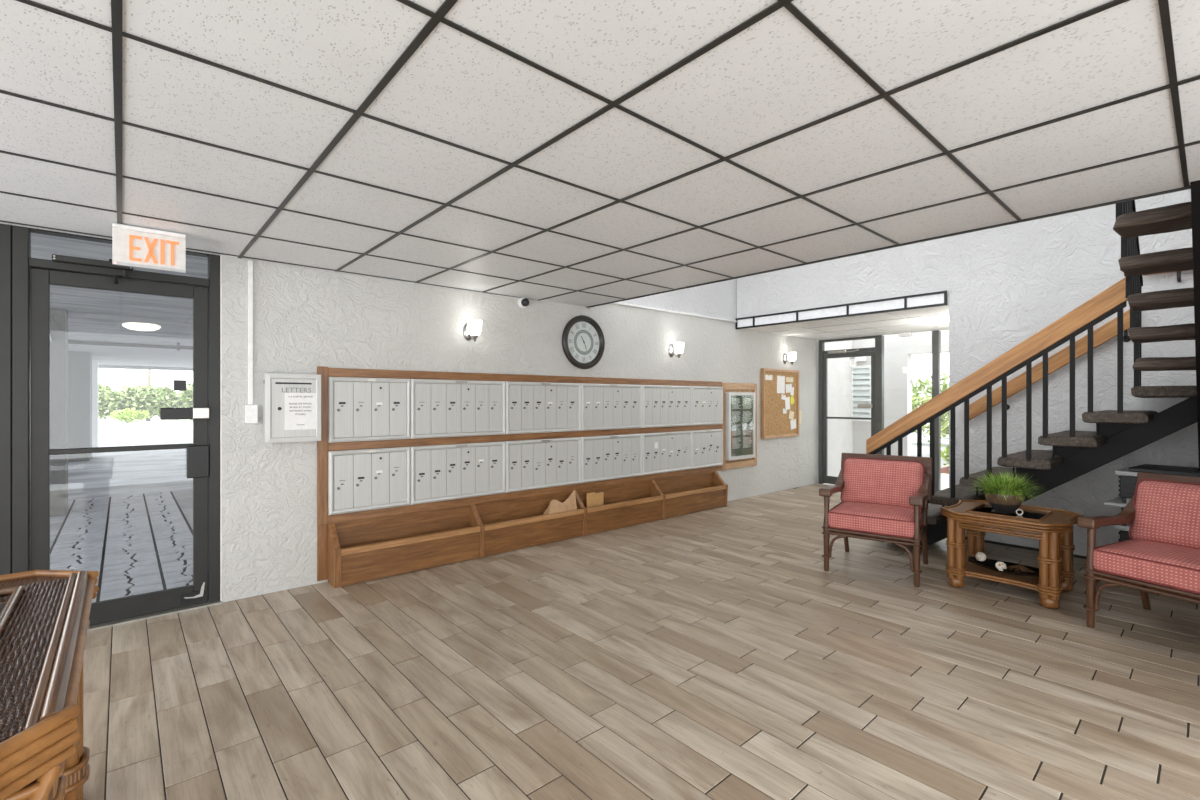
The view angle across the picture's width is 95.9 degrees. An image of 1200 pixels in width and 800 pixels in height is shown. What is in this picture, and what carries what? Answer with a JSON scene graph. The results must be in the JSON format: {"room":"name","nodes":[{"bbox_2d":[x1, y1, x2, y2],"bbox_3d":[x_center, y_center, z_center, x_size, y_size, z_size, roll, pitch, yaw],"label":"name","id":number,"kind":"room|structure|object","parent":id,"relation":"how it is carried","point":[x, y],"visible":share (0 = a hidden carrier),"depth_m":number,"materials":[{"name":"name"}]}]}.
{"room":"apartment building lobby","nodes":[
{"label":"apartment building lobby","id":0,"kind":"room"},
{"bbox_2d":[222,255,817,602],"bbox_3d":[0.446,-1.090,6.312,8.020,4.900,0.200,0,0,-41],"label":"wall","id":1,"kind":"structure","parent":0,"point":[304,320],"depth_m":4.38,"materials":[{"name":"white paint"}]},
{"bbox_2d":[12,225,221,630],"bbox_3d":[-2.919,0.187,3.338,0.960,2.346,0.172,0,0,-41],"label":"door","id":2,"kind":"structure","parent":1,"relation":"in","point":[32,278],"depth_m":3.25,"materials":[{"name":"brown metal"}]},
{"bbox_2d":[220,255,221,600],"bbox_3d":[-2.588,0.187,3.694,0.017,2.346,0.155,0,0,-41],"label":"trim","id":3,"kind":"structure","parent":1,"relation":"attached to","point":[220,255],"depth_m":3.63,"materials":[{"name":"white paint"}]},
{"bbox_2d":[245,260,257,422],"bbox_3d":[-2.398,-0.400,3.725,0.072,1.120,0.035,0,0,-40],"label":"cable raceway","id":4,"kind":"object","parent":1,"relation":"attached to","point":[251,411],"visible":1,"depth_m":3.72,"materials":[{"name":"white paint"}]},
{"bbox_2d":[263,373,320,442],"bbox_3d":[-2.188,0.056,3.851,0.350,0.478,0.117,0,0,-41],"label":"box","id":5,"kind":"object","parent":1,"relation":"attached to","point":[291,402],"visible":1,"depth_m":3.80,"materials":[{"name":"metal"}]},
{"bbox_2d":[463,320,481,341],"bbox_3d":[-1.108,-0.599,4.729,0.120,0.183,0.185,0,0,-41],"label":"wall sconce","id":6,"kind":"object","parent":1,"relation":"attached to","point":[472,329],"visible":1,"depth_m":4.68,"materials":[{"name":"white glass"}]},
{"bbox_2d":[518,298,529,307],"bbox_3d":[-0.716,-0.925,5.132,0.100,0.100,0.082,0,0,-41],"label":"security camera","id":7,"kind":"object","parent":1,"relation":"attached to","point":[522,302],"visible":1,"depth_m":5.12,"materials":[{"name":"white paint"}]},
{"bbox_2d":[317,366,756,580],"bbox_3d":[0.064,0.546,5.833,5.654,1.588,0.037,0,0,-41],"label":"surround","id":8,"kind":"object","parent":1,"relation":"attached to","point":[323,519],"visible":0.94,"depth_m":4.75,"materials":[{"name":"brown wood"}]},
{"bbox_2d":[328,377,409,442],"bbox_3d":[-1.786,0.072,4.226,0.614,0.491,0.046,0,0,-41],"label":"mailboxes","id":9,"kind":"object","parent":8,"relation":"attached to","point":[359,409],"visible":1,"depth_m":4.19,"materials":[{"name":"metal"}]},
{"bbox_2d":[328,447,409,514],"bbox_3d":[-1.786,0.620,4.226,0.614,0.476,0.046,0,0,-41],"label":"mailboxes","id":10,"kind":"object","parent":8,"relation":"attached to","point":[359,480],"visible":1,"depth_m":4.20,"materials":[{"name":"metal"}]},
{"bbox_2d":[410,379,504,438],"bbox_3d":[-1.214,0.072,4.714,0.885,0.491,0.046,0,0,-40],"label":"mailboxes","id":11,"kind":"object","parent":8,"relation":"attached to","point":[438,408],"visible":1,"depth_m":4.68,"materials":[{"name":"metal"}]},
{"bbox_2d":[410,441,504,504],"bbox_3d":[-1.214,0.620,4.714,0.885,0.476,0.046,0,0,-40],"label":"mailboxes","id":12,"kind":"object","parent":8,"relation":"attached to","point":[445,472],"visible":1,"depth_m":4.68,"materials":[{"name":"metal"}]},
{"bbox_2d":[505,381,580,433],"bbox_3d":[-0.539,0.072,5.292,0.888,0.491,0.046,0,0,-41],"label":"mailboxes","id":13,"kind":"object","parent":8,"relation":"attached to","point":[530,407],"visible":1,"depth_m":5.25,"materials":[{"name":"metal"}]},
{"bbox_2d":[505,437,580,492],"bbox_3d":[-0.539,0.620,5.292,0.888,0.476,0.046,0,0,-41],"label":"mailboxes","id":14,"kind":"object","parent":8,"relation":"attached to","point":[536,463],"visible":1,"depth_m":5.25,"materials":[{"name":"metal"}]},
{"bbox_2d":[581,383,641,430],"bbox_3d":[0.136,0.072,5.868,0.883,0.491,0.046,0,0,-41],"label":"mailboxes","id":15,"kind":"object","parent":8,"relation":"attached to","point":[603,406],"visible":1,"depth_m":5.83,"materials":[{"name":"metal"}]},
{"bbox_2d":[581,434,641,482],"bbox_3d":[0.136,0.620,5.868,0.883,0.476,0.046,0,0,-41],"label":"mailboxes","id":16,"kind":"object","parent":8,"relation":"attached to","point":[607,457],"visible":1,"depth_m":5.83,"materials":[{"name":"metal"}]},
{"bbox_2d":[640,431,691,474],"bbox_3d":[0.804,0.620,6.440,0.872,0.476,0.046,0,0,-41],"label":"mailboxes","id":17,"kind":"object","parent":8,"relation":"attached to","point":[662,452],"visible":1,"depth_m":6.41,"materials":[{"name":"metal"}]},
{"bbox_2d":[642,385,691,427],"bbox_3d":[0.804,0.072,6.440,0.872,0.491,0.046,0,0,-41],"label":"mailboxes","id":18,"kind":"object","parent":8,"relation":"attached to","point":[662,405],"visible":1,"depth_m":6.41,"materials":[{"name":"metal"}]},
{"bbox_2d":[692,386,722,425],"bbox_3d":[1.373,0.072,6.926,0.621,0.491,0.046,0,0,-41],"label":"mailboxes","id":19,"kind":"object","parent":8,"relation":"attached to","point":[707,402],"visible":1,"depth_m":6.91,"materials":[{"name":"metal"}]},
{"bbox_2d":[692,429,722,468],"bbox_3d":[1.373,0.620,6.926,0.621,0.476,0.046,0,0,-41],"label":"mailboxes","id":20,"kind":"object","parent":8,"relation":"attached to","point":[707,445],"visible":1,"depth_m":6.91,"materials":[{"name":"metal"}]},
{"bbox_2d":[725,392,754,459],"bbox_3d":[1.916,0.347,7.382,0.605,0.905,0.066,0,0,-41],"label":"case","id":21,"kind":"object","parent":8,"relation":"attached to","point":[739,406],"visible":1,"depth_m":7.33,"materials":[{"name":"metal"}]},
{"bbox_2d":[562,315,604,368],"bbox_3d":[-0.164,-0.600,5.625,0.556,0.556,0.050,0,0,-41],"label":"wall clock","id":22,"kind":"object","parent":1,"relation":"attached to","point":[583,341],"visible":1,"depth_m":5.62,"materials":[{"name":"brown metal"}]},
{"bbox_2d":[612,302,736,322],"bbox_3d":[0.857,-1.065,6.536,2.635,0.024,0.052,0,0,-41],"label":"trim","id":23,"kind":"structure","parent":1,"relation":"attached to","point":[618,303],"depth_m":6.52,"materials":[{"name":"white paint"}]},
{"bbox_2d":[668,342,683,357],"bbox_3d":[0.917,-0.589,6.461,0.120,0.183,0.185,0,0,-41],"label":"wall sconce","id":24,"kind":"object","parent":1,"relation":"attached to","point":[678,347],"visible":1,"depth_m":6.41,"materials":[{"name":"white glass"}]},
{"bbox_2d":[761,368,798,438],"bbox_3d":[2.690,0.050,8.062,0.975,1.010,0.056,0,0,-41],"label":"cork board","id":25,"kind":"object","parent":1,"relation":"attached to","point":[774,423],"visible":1,"depth_m":7.98,"materials":[{"name":"brown wood"}]},
{"bbox_2d":[765,375,771,379],"bbox_3d":[2.444,-0.327,7.840,0.200,0.075,0.012,0,0,-41],"label":"note","id":26,"kind":"object","parent":25,"relation":"attached to","point":[767,377],"visible":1,"depth_m":7.84,"materials":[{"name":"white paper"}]},
{"bbox_2d":[777,376,784,393],"bbox_3d":[2.696,-0.229,8.055,0.214,0.264,0.012,0,0,-41],"label":"note","id":27,"kind":"object","parent":25,"relation":"attached to","point":[780,379],"visible":1,"depth_m":8.05,"materials":[{"name":"white paper"}]},
{"bbox_2d":[785,397,789,409],"bbox_3d":[2.834,0.050,8.169,0.146,0.201,0.012,0,0,-40],"label":"note","id":28,"kind":"object","parent":25,"relation":"attached to","point":[787,399],"visible":1,"depth_m":8.17,"materials":[{"name":"white paper"}]},
{"bbox_2d":[785,384,791,392],"bbox_3d":[2.860,-0.178,8.193,0.179,0.142,0.012,0,0,-41],"label":"note","id":29,"kind":"object","parent":25,"relation":"attached to","point":[788,386],"visible":1,"depth_m":8.19,"materials":[{"name":"white paper"}]},
{"bbox_2d":[786,377,792,381],"bbox_3d":[2.880,-0.308,8.211,0.200,0.075,0.012,0,0,-41],"label":"note","id":30,"kind":"object","parent":25,"relation":"attached to","point":[788,379],"visible":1,"depth_m":8.21,"materials":[{"name":"beige paper"}]},
{"bbox_2d":[789,410,793,419],"bbox_3d":[2.916,0.231,8.238,0.158,0.158,0.012,0,0,-40],"label":"note","id":31,"kind":"object","parent":25,"relation":"attached to","point":[791,413],"visible":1,"depth_m":8.24,"materials":[{"name":"beige paper"}]},
{"bbox_2d":[790,419,795,429],"bbox_3d":[2.958,0.371,8.272,0.178,0.161,0.012,0,0,-41],"label":"note","id":32,"kind":"object","parent":25,"relation":"attached to","point":[792,422],"visible":1,"depth_m":8.28,"materials":[{"name":"white paper"}]},
{"bbox_2d":[783,352,796,364],"bbox_3d":[2.852,-0.619,8.115,0.120,0.183,0.185,0,0,-41],"label":"wall sconce","id":33,"kind":"object","parent":1,"relation":"attached to","point":[791,355],"visible":1,"depth_m":8.07,"materials":[{"name":"white glass"}]},
{"bbox_2d":[818,335,883,483],"bbox_3d":[3.891,0.197,8.460,0.149,2.326,0.987,0,0,-41],"label":"door","id":34,"kind":"structure","parent":1,"relation":"in","point":[876,353],"depth_m":8.52,"materials":[{"name":"grey metal"}]},
{"bbox_2d":[0,0,1199,308],"bbox_3d":[-0.440,-1.093,1.439,6.154,0.266,6.300,0,0,-41],"label":"ceiling","id":35,"kind":"structure","parent":0,"point":[587,154],"depth_m":1.92,"materials":[{"name":"white tile"}]},
{"bbox_2d":[112,223,185,272],"bbox_3d":[-2.539,-0.853,3.057,0.318,0.226,0.040,0,0,-41],"label":"exit sign","id":36,"kind":"object","parent":35,"relation":"hanging from","point":[132,246],"visible":1,"depth_m":3.04,"materials":[{"name":"grey plastic"}]},
{"bbox_2d":[83,483,1199,799],"bbox_3d":[1.552,1.420,2.650,11.205,0.120,7.120,0,0,-41],"label":"floor","id":37,"kind":"structure","parent":0,"point":[711,654],"depth_m":2.62,"materials":[{"name":"wood"}]},
{"bbox_2d":[0,223,11,608],"bbox_3d":[-3.862,0.187,2.554,1.488,2.346,0.100,0,0,-41],"label":"window","id":38,"kind":"structure","parent":37,"relation":"on","point":[5,230],"depth_m":2.99,"materials":[{"name":"brown metal"}]},
{"bbox_2d":[0,570,98,799],"bbox_3d":[-1.636,0.973,1.230,0.704,0.774,1.424,0,0,-41],"label":"console table","id":39,"kind":"object","parent":37,"relation":"on","point":[45,622],"visible":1,"depth_m":1.22,"materials":[{"name":"wicker"}]},
{"bbox_2d":[328,471,727,587],"bbox_3d":[-0.197,1.135,5.480,4.660,0.451,0.204,0,0,-41],"label":"trough","id":40,"kind":"object","parent":37,"relation":"on","point":[363,550],"visible":1,"depth_m":4.80,"materials":[{"name":"brown wood"}]},
{"bbox_2d":[544,490,577,514],"bbox_3d":[-0.385,1.009,5.305,0.345,0.216,0.111,0,0,-41],"label":"paper bag","id":41,"kind":"object","parent":40,"relation":"in","point":[555,506],"visible":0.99,"depth_m":5.30,"materials":[{"name":"beige paper"}]},
{"bbox_2d":[586,492,603,507],"bbox_3d":[-0.081,1.064,5.662,0.240,0.212,0.095,0,0,-44],"label":"cardboard box","id":42,"kind":"object","parent":40,"relation":"in","point":[593,499],"visible":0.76,"depth_m":5.62,"materials":[{"name":"beige cardboard"}]},
{"bbox_2d":[819,453,931,587],"bbox_3d":[2.246,0.920,4.386,0.712,0.892,0.768,0,0,36],"label":"armchair","id":43,"kind":"object","parent":37,"relation":"on","point":[884,498],"visible":1,"depth_m":4.35,"materials":[{"name":"fabric"}]},
{"bbox_2d":[828,502,923,536],"bbox_3d":[2.218,0.939,4.349,0.612,0.164,0.600,0,0,36],"label":"seat cushion","id":44,"kind":"object","parent":43,"relation":"on","point":[862,519],"depth_m":4.16,"materials":[{"name":"pink fabric"}]},
{"bbox_2d":[842,458,922,508],"bbox_3d":[2.360,0.701,4.540,0.600,0.400,0.170,0,-18,36],"label":"cushion","id":45,"kind":"object","parent":43,"relation":"on","point":[871,481],"depth_m":4.47,"materials":[{"name":"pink fabric"}]},
{"bbox_2d":[932,330,940,491],"bbox_3d":[4.728,0.197,7.557,0.090,2.326,1.475,0,0,-41],"label":"window","id":46,"kind":"structure","parent":37,"relation":"on","point":[936,335],"depth_m":7.54,"materials":[{"name":"clear glass"}]},
{"bbox_2d":[940,500,1082,608],"bbox_3d":[2.954,1.079,3.907,0.706,0.562,0.746,0,0,-41],"label":"end table","id":47,"kind":"object","parent":37,"relation":"on","point":[1054,527],"visible":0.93,"depth_m":3.81,"materials":[{"name":"wood"}]},
{"bbox_2d":[966,563,1038,587],"bbox_3d":[2.954,1.245,3.907,0.520,0.020,0.560,0,0,-41],"label":"shelf","id":48,"kind":"object","parent":47,"relation":"attached to","point":[972,570],"depth_m":3.79,"materials":[{"name":"brown wood"}]},
{"bbox_2d":[969,557,1038,576],"bbox_3d":[2.909,1.202,3.867,0.218,0.064,0.470,0,0,-41],"label":"tray","id":49,"kind":"object","parent":47,"relation":"on","point":[988,563],"visible":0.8,"depth_m":3.88,"materials":[{"name":"black paint"}]},
{"bbox_2d":[975,552,985,560],"bbox_3d":[2.807,1.155,3.991,0.062,0.066,0.063,0,0,-25],"label":"ball","id":50,"kind":"object","parent":49,"relation":"on","point":[980,556],"visible":1,"depth_m":3.97,"materials":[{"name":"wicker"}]},
{"bbox_2d":[995,562,1006,570],"bbox_3d":[2.836,1.175,3.829,0.065,0.063,0.064,0,0,-41],"label":"ball","id":51,"kind":"object","parent":49,"relation":"in","point":[1000,565],"visible":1,"depth_m":3.81,"materials":[{"name":"beige wicker"}]},
{"bbox_2d":[1006,565,1035,572],"bbox_3d":[2.959,1.186,3.810,0.118,0.048,0.177,0,0,-41],"label":"potpourri","id":52,"kind":"object","parent":49,"relation":"in","point":[1022,568],"visible":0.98,"depth_m":3.79},
{"bbox_2d":[989,502,1020,513],"bbox_3d":[2.922,0.777,3.913,0.196,0.070,0.196,0,0,-41],"label":"plant pot","id":53,"kind":"object","parent":47,"relation":"on","point":[998,507],"depth_m":3.85,"materials":[{"name":"brown ceramic"}]},
{"bbox_2d":[964,471,1053,513],"bbox_3d":[2.931,0.655,3.915,0.515,0.315,0.569,0,0,5],"label":"potted plant","id":54,"kind":"object","parent":47,"relation":"on","point":[1005,496],"visible":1,"depth_m":3.84,"materials":[{"name":"green plant"}]},
{"bbox_2d":[984,491,1025,504],"bbox_3d":[2.922,0.741,3.913,0.244,0.142,0.244,0,0,-41],"label":"bowl","id":55,"kind":"object","parent":54,"relation":"attached to","point":[992,498],"depth_m":3.83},
{"bbox_2d":[866,180,1199,544],"bbox_3d":[3.080,-0.388,3.725,2.952,3.496,2.801,0,0,-41],"label":"staircase","id":56,"kind":"structure","parent":37,"relation":"on","point":[1119,432],"depth_m":3.96,"materials":[{"name":"black metal"}]},
{"bbox_2d":[1077,472,1199,627],"bbox_3d":[3.363,0.920,3.097,0.768,0.892,0.712,0,0,-25],"label":"armchair","id":57,"kind":"object","parent":37,"relation":"on","point":[1162,557],"visible":1,"depth_m":3.19,"materials":[{"name":"fabric"}]},
{"bbox_2d":[1093,539,1199,591],"bbox_3d":[3.321,0.939,3.077,0.600,0.164,0.612,0,0,-25],"label":"seat cushion","id":58,"kind":"object","parent":57,"relation":"on","point":[1164,565],"depth_m":3.04,"materials":[{"name":"pink fabric"}]},
{"bbox_2d":[1131,481,1199,548],"bbox_3d":[3.537,0.701,3.179,0.170,0.400,0.600,20,-8,-24],"label":"cushion","id":59,"kind":"object","parent":57,"relation":"on","point":[1162,512],"depth_m":3.26,"materials":[{"name":"pink fabric"}]},
{"bbox_2d":[1104,464,1199,541],"bbox_3d":[4.261,0.926,3.686,0.440,0.868,1.150,0,0,-33],"label":"storage cart","id":60,"kind":"object","parent":37,"relation":"on","point":[1128,476],"visible":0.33,"depth_m":3.96,"materials":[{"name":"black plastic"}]},
{"bbox_2d":[1104,497,1126,507],"bbox_3d":[4.162,0.772,3.818,0.420,0.025,0.820,0,0,-33],"label":"tray","id":61,"kind":"object","parent":60,"relation":"on","point":[1117,502],"depth_m":4.01,"materials":[{"name":"grey plastic"}]},
{"bbox_2d":[825,340,852,476],"bbox_3d":[4.042,0.070,9.475,1.600,2.620,0.140,0,0,-41],"label":"wall","id":62,"kind":"structure","parent":0,"point":[840,431],"depth_m":9.54,"materials":[{"name":"white paint"}]},
{"bbox_2d":[742,305,948,340],"bbox_3d":[3.527,-1.016,7.247,2.240,0.100,2.600,0,0,-41],"label":"ceiling","id":63,"kind":"structure","parent":0,"point":[931,318],"depth_m":7.05,"materials":[{"name":"white paint"}]},
{"bbox_2d":[899,332,911,336],"bbox_3d":[4.397,-0.941,7.788,0.100,0.050,0.140,0,0,-41],"label":"sensor","id":64,"kind":"object","parent":63,"relation":"attached to","point":[906,334],"visible":1,"depth_m":7.75,"materials":[{"name":"white paint"}]},
{"bbox_2d":[737,189,1198,555],"bbox_3d":[4.219,-1.090,4.861,0.180,4.900,6.906,0,0,-41],"label":"wall","id":65,"kind":"structure","parent":0,"point":[1006,284],"depth_m":4.98,"materials":[{"name":"white paint"}]},
{"bbox_2d":[735,291,946,328],"bbox_3d":[2.687,-1.036,6.437,0.028,0.147,2.516,0,0,-41],"label":"header panel","id":66,"kind":"object","parent":65,"relation":"attached to","point":[933,299],"visible":1,"depth_m":6.23,"materials":[{"name":"white glass"}]},
{"bbox_2d":[969,309,1129,420],"bbox_3d":[4.011,-0.277,4.886,0.101,1.006,1.220,0,0,-41],"label":"wall handrail","id":67,"kind":"object","parent":65,"relation":"attached to","point":[1108,331],"visible":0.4,"depth_m":4.79,"materials":[{"name":"brown wood"}]},
{"bbox_2d":[1143,269,1192,281],"bbox_3d":[4.742,-1.002,4.058,0.100,0.136,0.950,0,0,-41],"label":"wall handrail","id":68,"kind":"object","parent":65,"relation":"attached to","point":[1178,272],"visible":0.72,"depth_m":4.25,"materials":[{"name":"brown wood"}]},
{"label":"outside","id":69,"kind":"structure","parent":0,"visible":0},
{"bbox_2d":[50,441,192,602],"bbox_3d":[-9.105,1.423,10.317,28.000,0.113,18.480,0,0,-41],"label":"ground","id":70,"kind":"structure","parent":69,"point":[123,521],"depth_m":5.98,"materials":[{"name":"grey concrete"}]},
{"bbox_2d":[50,308,67,516],"bbox_3d":[-6.927,0.145,6.330,0.990,2.470,0.460,0,0,-41],"label":"column","id":71,"kind":"structure","parent":70,"relation":"on","point":[58,317],"depth_m":6.45,"materials":[{"name":"white paint"}]},
{"bbox_2d":[68,351,91,461],"bbox_3d":[-12.498,0.145,12.311,1.350,2.470,1.200,0,0,-41],"label":"column","id":72,"kind":"structure","parent":70,"relation":"on","point":[79,363],"depth_m":12.19,"materials":[{"name":"white paint"}]},
{"bbox_2d":[31,233,207,367],"bbox_3d":[-8.813,-1.240,10.742,10.000,0.300,18.630,0,0,-41],"label":"ceiling","id":73,"kind":"structure","parent":72,"relation":"on","point":[93,314],"depth_m":6.82,"materials":[{"name":"painted wood boards"}]},
{"bbox_2d":[68,340,192,350],"bbox_3d":[-7.852,-1.015,10.409,10.000,0.150,0.100,0,0,-41],"label":"ceiling pipe","id":74,"kind":"object","parent":73,"relation":"attached to","point":[178,347],"visible":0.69,"depth_m":9.81,"materials":[{"name":"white metal"}]},
{"bbox_2d":[122,323,160,330],"bbox_3d":[-6.592,-1.042,7.787,0.430,0.095,0.430,0,0,-41],"label":"ceiling lamp","id":75,"kind":"object","parent":73,"relation":"attached to","point":[132,326],"visible":1,"depth_m":7.67,"materials":[{"name":"white plastic"}]},
{"bbox_2d":[98,365,192,370],"bbox_3d":[-14.910,-1.220,17.651,10.000,0.440,0.400,0,0,-41],"label":"beam","id":76,"kind":"structure","parent":73,"relation":"attached to","point":[99,366],"depth_m":17.55,"materials":[{"name":"grey concrete"}]},
{"bbox_2d":[92,360,97,446],"bbox_3d":[-14.002,0.145,14.884,0.300,2.470,0.350,0,0,-41],"label":"column","id":77,"kind":"structure","parent":70,"relation":"on","point":[94,362],"depth_m":14.81,"materials":[{"name":"white paint"}]},
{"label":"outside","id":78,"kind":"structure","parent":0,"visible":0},
{"bbox_2d":[98,413,192,443],"bbox_3d":[-34.077,1.440,38.614,80.000,0.080,57.000,0,0,-41],"label":"ground","id":79,"kind":"structure","parent":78,"point":[110,431],"depth_m":24.06,"materials":[{"name":"white concrete"}]},
{"bbox_2d":[98,382,125,419],"bbox_3d":[-31.839,0.099,33.320,4.062,2.702,2.718,0,0,-41],"label":"shrub","id":80,"kind":"object","parent":79,"relation":"on","point":[108,401],"visible":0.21,"depth_m":33.70,"materials":[{"name":"green plant"}]},
{"bbox_2d":[107,408,149,422],"bbox_3d":[-28.526,0.947,32.849,2.071,0.975,1.249,0,0,-41],"label":"hedge","id":81,"kind":"object","parent":79,"relation":"on","point":[123,415],"visible":1,"depth_m":32.69,"materials":[{"name":"green plant"}]},
{"bbox_2d":[115,384,181,420],"bbox_3d":[-30.097,0.148,35.974,4.315,2.482,3.157,0,0,-41],"label":"shrub","id":82,"kind":"object","parent":79,"relation":"on","point":[150,398],"visible":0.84,"depth_m":35.37,"materials":[{"name":"green plant"}]},
{"bbox_2d":[147,370,150,385],"bbox_3d":[-33.294,-3.119,39.971,0.290,9.002,0.209,0,0,-41],"label":"utility pole","id":83,"kind":"object","parent":79,"relation":"on","point":[149,371],"visible":0.19,"depth_m":39.91,"materials":[{"name":"grey wood"}]},
{"bbox_2d":[169,383,192,407],"bbox_3d":[-27.183,-0.009,37.418,4.106,2.812,2.955,0,0,-41],"label":"shrub","id":84,"kind":"object","parent":79,"relation":"on","point":[186,397],"visible":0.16,"depth_m":36.26,"materials":[{"name":"green plant"}]},
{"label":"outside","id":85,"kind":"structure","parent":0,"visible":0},
{"bbox_2d":[172,489,192,529],"bbox_3d":[-3.605,1.381,6.775,2.440,0.010,5.870,0,0,-41],"label":"ground","id":86,"kind":"structure","parent":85,"point":[184,498],"depth_m":7.27,"materials":[{"name":"grey concrete"}]},
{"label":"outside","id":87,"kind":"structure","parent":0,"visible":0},
{"bbox_2d":[824,453,948,489],"bbox_3d":[14.930,1.430,12.242,21.410,0.100,10.600,0,0,-41],"label":"ground","id":88,"kind":"structure","parent":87,"point":[944,477],"depth_m":9.52,"materials":[{"name":"white concrete"}]},
{"bbox_2d":[912,395,948,422],"bbox_3d":[8.613,0.608,12.507,3.581,1.550,3.560,0,0,-41],"label":"areca palm","id":89,"kind":"object","parent":88,"relation":"on","point":[930,396],"visible":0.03,"depth_m":13.20,"materials":[{"name":"green plant"}]},
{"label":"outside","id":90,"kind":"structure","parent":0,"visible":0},
{"bbox_2d":[912,428,948,456],"bbox_3d":[8.313,1.430,19.740,21.410,0.100,9.400,0,0,-41],"label":"ground","id":91,"kind":"structure","parent":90,"point":[925,444],"depth_m":16.79,"materials":[{"name":"grey concrete"}]},
{"bbox_2d":[853,330,948,455],"bbox_3d":[6.084,-0.005,8.370,0.200,2.770,12.500,0,0,-41],"label":"wall","id":92,"kind":"structure","parent":91,"relation":"on","point":[897,363],"depth_m":9.33,"materials":[{"name":"white paint"}]},
{"bbox_2d":[855,356,865,360],"bbox_3d":[4.681,-0.780,9.733,0.100,0.160,0.160,0,0,-41],"label":"porch light","id":93,"kind":"object","parent":92,"relation":"attached to","point":[864,357],"visible":0.43,"depth_m":9.69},
{"bbox_2d":[852,365,870,420],"bbox_3d":[4.707,-0.120,9.756,0.033,1.000,0.400,0,0,-41],"label":"window","id":94,"kind":"structure","parent":92,"relation":"in","point":[857,373],"depth_m":9.75,"materials":[{"name":"white paint"}]},
{"bbox_2d":[912,372,948,441],"bbox_3d":[10.414,0.249,16.643,2.611,2.227,2.644,0,0,-41],"label":"shrub","id":95,"kind":"object","parent":91,"relation":"on","point":[926,382],"visible":0.17,"depth_m":16.47,"materials":[{"name":"green plant"}]},
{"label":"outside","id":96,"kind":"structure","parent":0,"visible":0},
{"bbox_2d":[941,466,948,473],"bbox_3d":[16.390,1.370,12.863,18.400,0.020,9.600,0,0,-41],"label":"ground","id":97,"kind":"structure","parent":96,"point":[944,469],"depth_m":10.45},
{"bbox_2d":[915,397,948,433],"bbox_3d":[8.073,0.596,9.993,3.292,1.575,3.334,0,0,5],"label":"areca palm","id":98,"kind":"object","parent":97,"relation":"on","point":[922,400],"visible":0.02,"depth_m":11.18,"materials":[{"name":"green plant"}]},
{"bbox_2d":[941,444,948,464],"bbox_3d":[6.878,1.056,10.254,0.904,0.708,0.906,0,0,-28],"label":"shrub","id":99,"kind":"object","parent":97,"relation":"on","point":[946,450],"visible":0.08,"depth_m":10.34,"materials":[{"name":"green plant"}]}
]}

